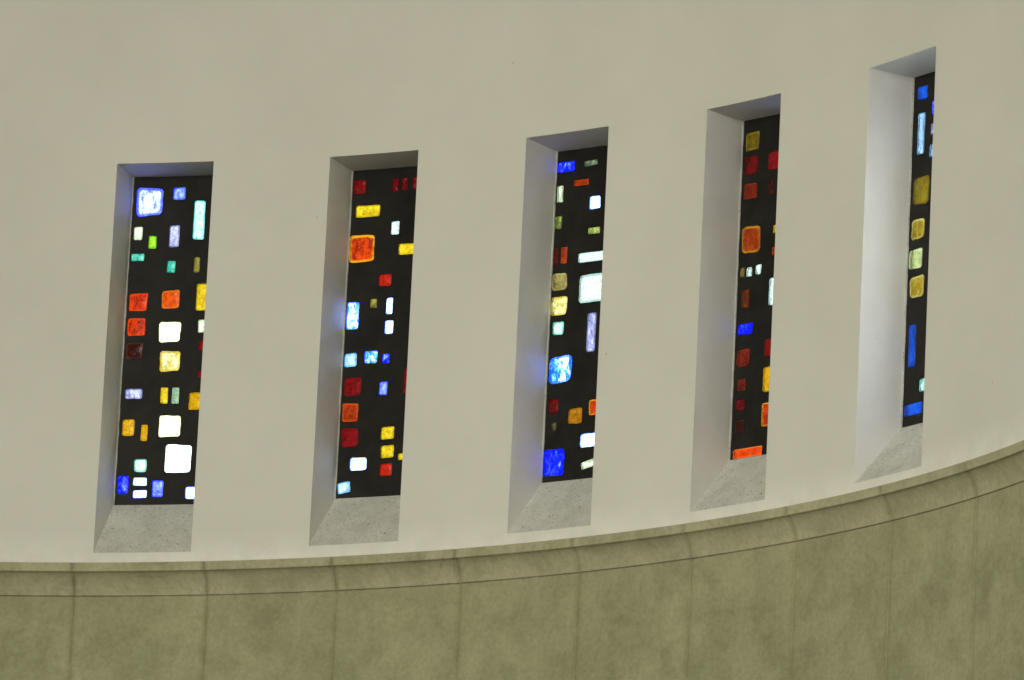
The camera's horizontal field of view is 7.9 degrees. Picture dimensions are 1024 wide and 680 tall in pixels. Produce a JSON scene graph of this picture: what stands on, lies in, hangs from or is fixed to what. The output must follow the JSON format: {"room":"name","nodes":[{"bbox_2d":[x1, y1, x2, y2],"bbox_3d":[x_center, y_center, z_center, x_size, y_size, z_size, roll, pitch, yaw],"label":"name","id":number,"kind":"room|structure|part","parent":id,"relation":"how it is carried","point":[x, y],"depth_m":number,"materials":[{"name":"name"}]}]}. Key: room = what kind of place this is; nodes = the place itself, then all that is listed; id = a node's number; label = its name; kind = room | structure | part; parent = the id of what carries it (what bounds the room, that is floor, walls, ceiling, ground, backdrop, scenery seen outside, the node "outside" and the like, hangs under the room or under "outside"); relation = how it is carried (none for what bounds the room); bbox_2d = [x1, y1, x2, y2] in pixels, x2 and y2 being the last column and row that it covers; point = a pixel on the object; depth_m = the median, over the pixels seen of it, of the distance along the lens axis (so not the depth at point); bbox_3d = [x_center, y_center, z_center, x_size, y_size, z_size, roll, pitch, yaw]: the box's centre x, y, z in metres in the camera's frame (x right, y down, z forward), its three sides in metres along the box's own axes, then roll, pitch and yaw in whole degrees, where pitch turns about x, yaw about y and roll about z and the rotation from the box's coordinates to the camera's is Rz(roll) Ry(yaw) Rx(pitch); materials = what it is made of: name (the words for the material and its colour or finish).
{"room":"house of worship","nodes":[
{"label":"house of worship","id":0,"kind":"room"},
{"bbox_2d":[0,0,1023,679],"bbox_3d":[-4.437,2.895,40.357,16.061,16.100,8.031,3,-13,0],"label":"wall","id":1,"kind":"structure","parent":0,"point":[267,92],"depth_m":43.55,"materials":[{"name":"white paint"}]},
{"bbox_2d":[93,161,213,552],"bbox_3d":[-2.104,0.138,44.654,0.662,2.447,0.367,-1,-14,16],"label":"window","id":2,"kind":"structure","parent":1,"relation":"in","point":[118,528],"depth_m":44.79,"materials":[{"name":"glass"}]},
{"bbox_3d":[-2.152,1.144,44.414,0.622,0.377,0.367,-1,-14,16],"label":"sill","id":3,"kind":"part","parent":2,"relation":"part of","materials":[{"name":"stone"}]},
{"bbox_3d":[-2.057,-0.001,44.829,0.626,2.057,0.034,-1,-14,16],"label":"stained glass","id":4,"kind":"part","parent":2,"relation":"part of","materials":[{"name":"multicoloured glass"}]},
{"bbox_2d":[309,150,417,545],"bbox_3d":[-0.804,0.083,44.161,0.647,2.423,0.368,-4,-15,25],"label":"window","id":5,"kind":"structure","parent":1,"relation":"in","point":[333,521],"depth_m":44.31,"materials":[{"name":"glass"}]},
{"bbox_3d":[-0.852,1.080,43.923,0.607,0.370,0.366,-4,-15,26],"label":"sill","id":6,"kind":"part","parent":5,"relation":"part of","materials":[{"name":"stone"}]},
{"bbox_3d":[-0.734,-0.051,44.326,0.611,2.035,0.034,-4,-15,26],"label":"stained glass","id":7,"kind":"part","parent":5,"relation":"part of","materials":[{"name":"multicoloured glass"}]},
{"bbox_2d":[0,440,1023,596],"bbox_3d":[-4.322,0.511,40.781,15.481,0.193,7.746,3,-13,0],"label":"trim","id":8,"kind":"structure","parent":1,"relation":"attached to","point":[1003,468],"depth_m":43.10,"materials":[{"name":"stone"}]},
{"bbox_2d":[507,126,608,533],"bbox_3d":[0.379,-0.025,43.461,0.642,2.432,0.366,-7,-17,35],"label":"window","id":9,"kind":"structure","parent":1,"relation":"in","point":[534,505],"depth_m":43.63,"materials":[{"name":"glass"}]},
{"bbox_3d":[0.330,0.970,43.223,0.602,0.384,0.366,-7,-17,35],"label":"sill","id":10,"kind":"part","parent":9,"relation":"part of","materials":[{"name":"stone"}]},
{"bbox_3d":[0.470,-0.166,43.614,0.607,2.026,0.035,-7,-17,35],"label":"stained glass","id":11,"kind":"part","parent":9,"relation":"part of","materials":[{"name":"multicoloured glass"}]},
{"bbox_2d":[690,93,780,511],"bbox_3d":[1.413,-0.184,42.577,0.366,2.428,0.653,15,-18,-42],"label":"window","id":12,"kind":"structure","parent":1,"relation":"in","point":[717,480],"depth_m":42.79,"materials":[{"name":"glass"}]},
{"bbox_3d":[1.364,0.811,42.339,0.366,0.380,0.613,15,-18,-42],"label":"sill","id":13,"kind":"part","parent":12,"relation":"part of","materials":[{"name":"stone"}]},
{"bbox_3d":[1.524,-0.330,42.715,0.034,2.036,0.617,15,-18,-42],"label":"stained glass","id":14,"kind":"part","parent":12,"relation":"part of","materials":[{"name":"multicoloured glass"}]},
{"bbox_2d":[854,46,935,482],"bbox_3d":[2.298,-0.397,41.499,0.367,2.452,0.674,11,-16,-32],"label":"window","id":15,"kind":"structure","parent":1,"relation":"in","point":[883,447],"depth_m":41.76,"materials":[{"name":"glass"}]},
{"bbox_3d":[2.250,0.607,41.259,0.367,0.385,0.634,11,-16,-32],"label":"sill","id":16,"kind":"part","parent":15,"relation":"part of","materials":[{"name":"stone"}]},
{"bbox_3d":[2.425,-0.550,41.617,0.036,2.054,0.638,12,-16,-33],"label":"stained glass","id":17,"kind":"part","parent":15,"relation":"part of","materials":[{"name":"multicoloured glass"}]}
]}

